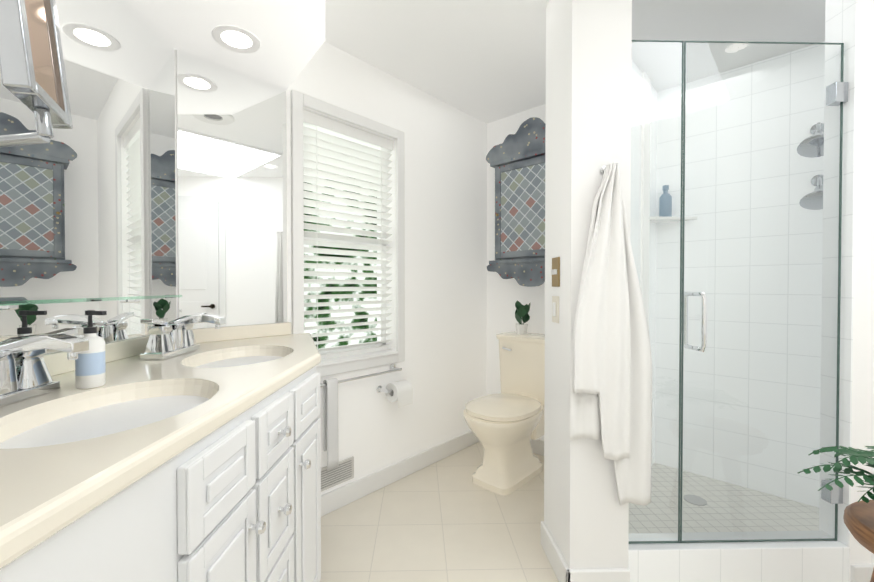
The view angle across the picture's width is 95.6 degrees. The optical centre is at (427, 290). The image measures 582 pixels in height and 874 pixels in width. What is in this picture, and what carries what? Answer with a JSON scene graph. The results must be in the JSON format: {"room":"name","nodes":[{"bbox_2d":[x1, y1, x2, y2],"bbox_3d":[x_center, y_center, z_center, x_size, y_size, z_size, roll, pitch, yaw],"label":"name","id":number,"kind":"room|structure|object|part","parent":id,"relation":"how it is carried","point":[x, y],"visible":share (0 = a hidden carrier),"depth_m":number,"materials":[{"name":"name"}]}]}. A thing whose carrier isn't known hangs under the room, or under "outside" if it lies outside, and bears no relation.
{"room":"bathroom","nodes":[
{"label":"bathroom","id":0,"kind":"room"},
{"bbox_2d":[174,42,486,494],"bbox_3d":[-0.307,-0.064,2.244,0.140,2.310,2.320,1,1,44],"label":"wall","id":1,"kind":"structure","parent":0,"point":[443,366],"depth_m":2.42,"materials":[{"name":"white paint"}]},
{"bbox_2d":[0,328,179,387],"bbox_3d":[-0.906,0.186,0.432,0.018,0.055,2.085,0,1,-1],"label":"backsplash","id":2,"kind":"structure","parent":1,"relation":"attached to","point":[19,369],"depth_m":0.97,"materials":[{"name":"beige stone"}]},
{"bbox_2d":[321,456,353,491],"bbox_3d":[-0.460,0.920,1.988,0.009,0.114,0.220,1,1,44],"label":"air vent","id":3,"kind":"object","parent":1,"relation":"in","point":[341,462],"depth_m":1.99,"materials":[{"name":"white metal"}]},
{"bbox_3d":[-0.458,0.919,1.985,0.002,0.086,0.186,1,1,44],"label":"air vent register slots","id":4,"kind":"part","parent":3,"relation":"part of","materials":[{"name":"white metal"}]},
{"bbox_2d":[304,184,385,353],"bbox_3d":[-0.459,-0.257,2.131,0.035,1.210,0.584,1,1,44],"label":"window","id":5,"kind":"structure","parent":1,"relation":"in","point":[378,319],"depth_m":2.31,"materials":[{"name":"white paint"}]},
{"bbox_2d":[305,189,376,345],"bbox_3d":[-0.457,-0.257,2.129,0.413,1.210,0.413,0,1,-1],"label":"panel","id":6,"kind":"object","parent":5,"relation":"attached to","point":[337,293],"depth_m":2.05,"materials":[{"name":"clear glass"}]},
{"bbox_2d":[291,89,404,386],"bbox_3d":[-0.360,-0.226,2.037,0.068,1.379,0.694,1,1,44],"label":"window frame","id":7,"kind":"structure","parent":1,"relation":"in","point":[299,101],"depth_m":1.96,"materials":[{"name":"white paint"}]},
{"bbox_2d":[303,109,392,358],"bbox_3d":[-0.414,-0.261,2.088,0.058,1.194,0.572,1,1,44],"label":"window blind slats","id":8,"kind":"object","parent":7,"relation":"attached to","point":[345,152],"visible":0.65,"depth_m":2.07,"materials":[{"name":"white plastic"}]},
{"bbox_3d":[-0.345,0.442,2.061,0.067,0.043,0.531,1,1,44],"label":"towel bar rail","id":9,"kind":"part","parent":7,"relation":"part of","materials":[{"name":"white metal"}]},
{"bbox_2d":[377,385,392,392],"bbox_3d":[-0.181,0.542,2.221,0.084,0.039,0.200,1,1,44],"label":"toilet paper holder","id":10,"kind":"object","parent":1,"relation":"attached to","point":[381,389],"visible":0.5,"depth_m":2.17,"materials":[{"name":"silver metal"}]},
{"bbox_2d":[385,380,412,407],"bbox_3d":[-0.157,0.565,2.199,0.104,0.124,0.114,1,1,44],"label":"toilet paper roll","id":11,"kind":"object","parent":10,"relation":"hanging from","point":[401,393],"visible":0.94,"depth_m":2.16,"materials":[{"name":"white paper"}]},
{"bbox_2d":[323,378,338,469],"bbox_3d":[-0.464,0.633,1.902,0.040,0.424,0.061,1,1,44],"label":"hand towel","id":12,"kind":"object","parent":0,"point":[330,421],"visible":1,"depth_m":1.89,"materials":[{"name":"white fabric"}]},
{"bbox_2d":[325,0,548,123],"bbox_3d":[0.859,-1.245,1.133,4.300,0.080,6.000,0,1,-1],"label":"ceiling","id":13,"kind":"structure","parent":0,"point":[484,61],"depth_m":1.96,"materials":[{"name":"white paint"}]},
{"bbox_2d":[126,0,324,89],"bbox_3d":[-0.622,-1.036,0.043,0.572,0.310,3.483,0,1,-1],"label":"ceiling soffit","id":14,"kind":"object","parent":13,"relation":"attached to","point":[289,35],"visible":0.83,"depth_m":1.36,"materials":[{"name":"white paint"}]},
{"bbox_2d":[211,25,260,52],"bbox_3d":[-0.681,-0.896,1.415,0.160,0.004,0.160,0,1,-1],"label":"recessed light","id":15,"kind":"object","parent":14,"relation":"attached to","point":[231,38],"visible":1,"depth_m":1.41,"materials":[{"name":"white"}]},
{"bbox_2d":[319,441,558,581],"bbox_3d":[0.859,1.135,1.162,4.300,0.060,6.000,0,1,-1],"label":"floor","id":16,"kind":"structure","parent":0,"point":[446,519],"depth_m":1.80,"materials":[{"name":"beige tile"}]},
{"bbox_2d":[28,360,320,581],"bbox_3d":[-0.615,0.680,0.642,0.608,0.863,2.476,0,1,-1],"label":"bathroom vanity","id":17,"kind":"object","parent":16,"relation":"on","point":[246,507],"depth_m":0.75,"materials":[{"name":"white wood"}]},
{"bbox_2d":[0,332,320,581],"bbox_3d":[-0.627,0.230,0.637,0.584,0.037,2.480,0,1,-1],"label":"countertop","id":18,"kind":"structure","parent":17,"relation":"on","point":[72,458],"depth_m":0.69,"materials":[{"name":"beige stone"}]},
{"bbox_2d":[17,310,46,336],"bbox_3d":[-0.864,0.125,0.855,0.062,0.166,0.050,0,1,-1],"label":"soap bottle","id":19,"kind":"object","parent":18,"relation":"on","point":[24,330],"visible":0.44,"depth_m":0.85,"materials":[{"name":"grey plastic"}]},
{"bbox_2d":[0,328,88,406],"bbox_3d":[-0.744,0.146,0.738,0.195,0.128,0.302,0,1,-1],"label":"faucet","id":20,"kind":"object","parent":18,"relation":"on","point":[26,380],"depth_m":0.75,"materials":[{"name":"silver metal"}]},
{"bbox_2d":[75,310,106,388],"bbox_3d":[-0.729,0.125,0.863,0.062,0.166,0.050,0,1,-1],"label":"soap bottle","id":21,"kind":"object","parent":18,"relation":"on","point":[90,368],"visible":0.96,"depth_m":0.85,"materials":[{"name":"white plastic"}]},
{"bbox_2d":[0,395,205,443],"bbox_3d":[-0.572,0.290,0.739,0.287,0.087,0.388,0,1,-1],"label":"sink","id":22,"kind":"object","parent":18,"relation":"in","point":[98,418],"depth_m":0.76,"materials":[{"name":"white ceramic"}]},
{"bbox_2d":[140,312,224,359],"bbox_3d":[-0.756,0.139,1.273,0.195,0.128,0.302,0,1,-1],"label":"faucet","id":23,"kind":"object","parent":18,"relation":"on","point":[175,339],"depth_m":1.25,"materials":[{"name":"silver metal"}]},
{"bbox_3d":[-0.372,0.678,0.723,0.032,0.525,0.222,0,1,-1],"label":"door","id":24,"kind":"part","parent":17,"relation":"part of","materials":[{"name":"white paint"}]},
{"bbox_3d":[-0.365,0.525,0.948,0.030,0.225,0.200,0,1,-1],"label":"drawer","id":25,"kind":"part","parent":17,"relation":"part of","materials":[{"name":"white paint"}]},
{"bbox_3d":[-0.365,0.335,0.946,0.030,0.135,0.200,0,1,-1],"label":"drawer","id":26,"kind":"part","parent":17,"relation":"part of","materials":[{"name":"white paint"}]},
{"bbox_3d":[-0.365,0.792,0.952,0.030,0.290,0.200,0,1,-1],"label":"drawer","id":27,"kind":"part","parent":17,"relation":"part of","materials":[{"name":"white paint"}]},
{"bbox_3d":[-0.359,0.672,1.176,0.032,0.525,0.220,0,1,-1],"label":"door","id":28,"kind":"part","parent":17,"relation":"part of","materials":[{"name":"white paint"}]},
{"bbox_2d":[463,332,544,495],"bbox_3d":[0.547,0.686,2.410,0.701,0.806,0.701,0,1,-1],"label":"toilet","id":29,"kind":"object","parent":16,"relation":"on","point":[506,425],"visible":0.92,"depth_m":2.26,"materials":[{"name":"beige ceramic"}]},
{"bbox_3d":[0.448,0.669,2.306,0.466,0.036,0.466,0,1,-1],"label":"seat","id":30,"kind":"part","parent":29,"relation":"part of","materials":[{"name":"beige"}]},
{"bbox_3d":[0.676,0.299,2.540,0.438,0.036,0.438,0,1,-1],"label":"lid","id":31,"kind":"part","parent":29,"relation":"part of","materials":[{"name":"beige ceramic"}]},
{"bbox_3d":[0.676,0.503,2.543,0.407,0.370,0.407,0,1,-1],"label":"tank","id":32,"kind":"part","parent":29,"relation":"part of","materials":[{"name":"beige ceramic"}]},
{"bbox_2d":[515,300,530,334],"bbox_3d":[0.622,0.170,2.580,0.102,0.220,0.116,0,1,-1],"label":"potted plant","id":33,"kind":"object","parent":29,"relation":"on","point":[521,313],"visible":1,"depth_m":2.56,"materials":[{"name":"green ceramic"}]},
{"bbox_3d":[0.615,0.248,2.584,0.080,0.065,0.079,0,1,-1],"label":"pot","id":34,"kind":"part","parent":33,"relation":"part of","materials":[{"name":"white ceramic"}]},
{"bbox_2d":[629,462,818,532],"bbox_3d":[1.516,1.079,2.006,1.604,0.030,0.906,0,1,-1],"label":"floor","id":35,"kind":"structure","parent":16,"relation":"on","point":[751,500],"depth_m":1.93,"materials":[{"name":"tile"}]},
{"bbox_2d":[683,494,706,505],"bbox_3d":[1.360,1.062,2.013,0.100,0.004,0.100,0,1,-1],"label":"floor drain","id":36,"kind":"object","parent":35,"relation":"on","point":[698,500],"depth_m":2.00,"materials":[{"name":"silver metal"}]},
{"bbox_2d":[628,531,849,581],"bbox_3d":[1.137,1.019,1.493,0.823,0.164,0.100,0,1,-1],"label":"shower curb","id":37,"kind":"object","parent":16,"relation":"on","point":[788,562],"visible":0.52,"depth_m":1.45,"materials":[{"name":"tile"}]},
{"bbox_2d":[628,40,847,544],"bbox_3d":[1.134,0.011,1.466,0.814,1.852,0.115,0,1,-1],"label":"shower enclosure","id":38,"kind":"object","parent":37,"relation":"on","point":[836,93],"visible":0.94,"depth_m":1.47,"materials":[{"name":"clear glass"}]},
{"bbox_3d":[0.987,0.111,1.464,0.016,0.215,0.115,0,1,-1],"label":"handle","id":39,"kind":"part","parent":38,"relation":"part of","materials":[{"name":"silver metal"}]},
{"bbox_2d":[870,568,873,581],"bbox_3d":[1.387,0.914,1.197,0.066,0.389,0.129,0,1,-1],"label":"stool leg","id":40,"kind":"object","parent":16,"relation":"on","point":[872,578],"depth_m":1.21,"materials":[{"name":"brown wood"}]},
{"bbox_2d":[486,71,650,439],"bbox_3d":[0.786,-0.069,2.672,1.250,2.310,0.120,1,1,44],"label":"wall","id":41,"kind":"structure","parent":0,"point":[504,296],"depth_m":2.77,"materials":[{"name":"white paint"}]},
{"bbox_2d":[321,431,559,550],"bbox_3d":[0.261,1.041,2.318,1.658,0.100,1.224,0,1,-1],"label":"baseboard","id":42,"kind":"structure","parent":41,"relation":"attached to","point":[341,496],"depth_m":2.22,"materials":[{"name":"white paint"}]},
{"bbox_2d":[486,117,545,286],"bbox_3d":[0.697,-0.551,2.523,0.670,1.048,0.207,1,1,44],"label":"upper cabinet","id":43,"kind":"object","parent":41,"relation":"attached to","point":[516,160],"visible":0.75,"depth_m":2.50,"materials":[{"name":"paint"}]},
{"bbox_3d":[0.641,-0.516,2.465,0.516,0.606,0.012,1,1,44],"label":"frame mould","id":44,"kind":"part","parent":43,"relation":"part of","materials":[{"name":"paint"}]},
{"bbox_3d":[0.643,-0.516,2.467,0.432,0.522,0.006,1,1,44],"label":"panel","id":45,"kind":"part","parent":43,"relation":"part of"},
{"bbox_2d":[544,0,631,568],"bbox_3d":[0.846,-0.059,1.863,0.686,2.310,0.879,0,1,-1],"label":"partition column","id":46,"kind":"structure","parent":0,"point":[588,113],"depth_m":1.43,"materials":[{"name":"white paint"}]},
{"bbox_2d":[552,296,558,322],"bbox_3d":[0.504,0.072,1.566,0.012,0.105,0.070,0,1,-1],"label":"switch plate","id":47,"kind":"object","parent":46,"relation":"attached to","point":[555,299],"depth_m":1.55,"materials":[{"name":"beige plastic"}]},
{"bbox_3d":[0.501,0.072,1.566,0.006,0.055,0.026,0,1,-1],"label":"rocker light switch","id":48,"kind":"part","parent":47,"relation":"part of","materials":[{"name":"white plastic"}]},
{"bbox_2d":[552,257,559,286],"bbox_3d":[0.507,-0.075,1.564,0.006,0.115,0.080,0,1,-1],"label":"switch plate","id":49,"kind":"object","parent":46,"relation":"attached to","point":[556,277],"visible":0.98,"depth_m":1.55,"materials":[{"name":"brown"}]},
{"bbox_2d":[551,269,556,274],"bbox_3d":[0.499,-0.075,1.546,0.010,0.020,0.008,0,1,-1],"label":"toggle","id":50,"kind":"object","parent":49,"relation":"attached to","point":[554,271],"visible":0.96,"depth_m":1.53,"materials":[{"name":"white plastic"}]},
{"bbox_2d":[632,0,825,91],"bbox_3d":[1.567,-1.212,1.928,1.704,0.006,1.006,0,1,-1],"label":"ceiling","id":51,"kind":"structure","parent":0,"point":[753,20],"depth_m":1.84,"materials":[{"name":"white paint"}]},
{"bbox_2d":[849,0,873,581],"bbox_3d":[2.125,-0.054,1.502,1.153,2.310,0.100,0,1,-1],"label":"wall","id":52,"kind":"structure","parent":0,"point":[863,387],"depth_m":1.44,"materials":[{"name":"white paint"}]},
{"bbox_2d":[819,0,826,530],"bbox_3d":[2.071,-0.070,1.554,1.060,2.280,0.007,0,1,-1],"label":"tiled wall","id":53,"kind":"structure","parent":52,"relation":"attached to","point":[823,260],"depth_m":1.54,"materials":[{"name":"white tile"}]},
{"bbox_2d":[821,0,857,546],"bbox_3d":[1.135,-0.070,1.587,0.823,2.280,0.315,0,1,-1],"label":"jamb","id":54,"kind":"object","parent":53,"relation":"attached to","point":[841,21],"visible":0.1,"depth_m":1.48,"materials":[{"name":"white paint"}]},
{"bbox_2d":[851,564,873,581],"bbox_3d":[1.731,1.051,1.449,0.361,0.100,0.016,0,1,-1],"label":"baseboard","id":55,"kind":"structure","parent":52,"relation":"attached to","point":[859,572],"depth_m":1.44,"materials":[{"name":"white paint"}]},
{"bbox_3d":[-0.965,-0.034,-0.097,0.120,2.310,3.394,0,1,-1],"label":"wall","id":56,"kind":"structure","parent":0,"visible":0},
{"bbox_2d":[0,0,286,352],"bbox_3d":[-0.666,-0.369,0.875,0.521,1.043,1.833,0,1,-1],"label":"mirror","id":57,"kind":"object","parent":56,"relation":"attached to","point":[87,160],"visible":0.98,"depth_m":1.22,"materials":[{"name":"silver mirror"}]},
{"bbox_3d":[-0.654,-0.320,0.469,0.516,0.361,0.181,0,1,-1],"label":"swingarm frame","id":58,"kind":"part","parent":57,"relation":"part of","materials":[{"name":"silver metal"}]},
{"bbox_3d":[-0.920,-0.367,0.711,0.004,1.043,1.517,0,1,-1],"label":"panel","id":59,"kind":"part","parent":57,"relation":"part of","materials":[{"name":"silver metal"}]},
{"bbox_3d":[-0.855,0.022,0.826,0.129,0.008,0.933,0,1,-1],"label":"shelf glass","id":60,"kind":"part","parent":57,"relation":"part of","materials":[{"name":"clear glass"}]},
{"bbox_3d":[-0.785,-0.379,1.635,0.306,1.043,0.306,0,1,-1],"label":"panel","id":61,"kind":"part","parent":57,"relation":"part of","materials":[{"name":"silver metal"}]},
{"bbox_3d":[2.015,-0.060,1.940,1.372,2.310,1.372,0,1,-1],"label":"wall","id":62,"kind":"structure","parent":0,"visible":0},
{"bbox_2d":[655,42,824,507],"bbox_3d":[1.978,-0.074,1.887,1.600,2.280,0.007,1,1,44],"label":"tiled wall","id":63,"kind":"structure","parent":62,"relation":"attached to","point":[728,289],"depth_m":2.13,"materials":[{"name":"white tile"}]},
{"bbox_2d":[649,216,696,222],"bbox_3d":[1.404,-0.421,2.352,0.298,0.018,0.149,0,1,-1],"label":"shower shelf","id":64,"kind":"object","parent":63,"relation":"attached to","point":[662,219],"depth_m":2.28,"materials":[{"name":"white ceramic"}]},
{"bbox_2d":[659,185,671,215],"bbox_3d":[1.404,-0.525,2.336,0.064,0.190,0.063,0,1,-1],"label":"shampoo bottle","id":65,"kind":"object","parent":64,"relation":"on","point":[665,204],"depth_m":2.31,"materials":[{"name":"blue plastic"}]},
{"bbox_2d":[797,122,823,157],"bbox_3d":[1.810,-0.717,1.833,0.244,0.199,0.244,0,1,-1],"label":"shower head","id":66,"kind":"object","parent":63,"relation":"attached to","point":[817,141],"depth_m":1.80},
{"bbox_2d":[799,175,822,209],"bbox_3d":[1.822,-0.472,1.841,0.228,0.190,0.228,0,1,-1],"label":"shower head","id":67,"kind":"object","parent":63,"relation":"attached to","point":[812,201],"depth_m":1.81},
{"bbox_3d":[1.290,-0.066,2.411,0.395,2.310,0.395,0,1,-1],"label":"wall","id":68,"kind":"structure","parent":0,"visible":0},
{"bbox_2d":[630,60,656,465],"bbox_3d":[1.061,-0.077,2.080,0.007,2.280,0.980,1,1,44],"label":"tiled wall","id":69,"kind":"structure","parent":68,"relation":"attached to","point":[636,86],"depth_m":2.20,"materials":[{"name":"white tile"}]},
{"label":"outside","id":70,"kind":"structure","parent":0,"visible":0},
{"bbox_2d":[303,166,376,348],"bbox_3d":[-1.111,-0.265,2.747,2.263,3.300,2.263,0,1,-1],"label":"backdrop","id":71,"kind":"structure","parent":70,"point":[331,337],"depth_m":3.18,"materials":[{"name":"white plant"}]},
{"bbox_3d":[1.297,0.917,1.000,0.114,0.389,0.098,0,1,-1],"label":"stool leg","id":72,"kind":"object","parent":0,"visible":0},
{"bbox_2d":[843,500,873,553],"bbox_3d":[1.398,0.695,1.069,0.380,0.078,0.380,0,1,-1],"label":"seat","id":73,"kind":"object","parent":72,"relation":"on","point":[858,517],"visible":0.96,"depth_m":1.14,"materials":[{"name":"brown wood"}]},
{"bbox_2d":[798,446,873,502],"bbox_3d":[1.273,0.551,1.044,0.430,0.209,0.424,0,1,-1],"label":"fern plant","id":74,"kind":"object","parent":73,"relation":"on","point":[856,455],"visible":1,"depth_m":1.10,"materials":[{"name":"green plant"}]},
{"bbox_3d":[0.632,-0.428,1.393,0.032,0.032,0.040,0,1,-1],"label":"towel hook","id":75,"kind":"object","parent":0,"visible":0},
{"bbox_2d":[573,162,630,459],"bbox_3d":[0.605,0.075,1.354,0.203,1.014,0.045,0,1,-1],"label":"hanging towel","id":76,"kind":"object","parent":75,"relation":"hanging from","point":[602,355],"visible":1,"depth_m":1.36,"materials":[{"name":"white fabric"}]},
{"bbox_2d":[569,165,651,505],"bbox_3d":[0.649,0.162,1.386,0.303,1.189,0.053,0,1,-1],"label":"hanging towel","id":77,"kind":"object","parent":75,"relation":"hanging from","point":[633,477],"visible":0.4,"depth_m":1.40,"materials":[{"name":"white fabric"}]}
]}

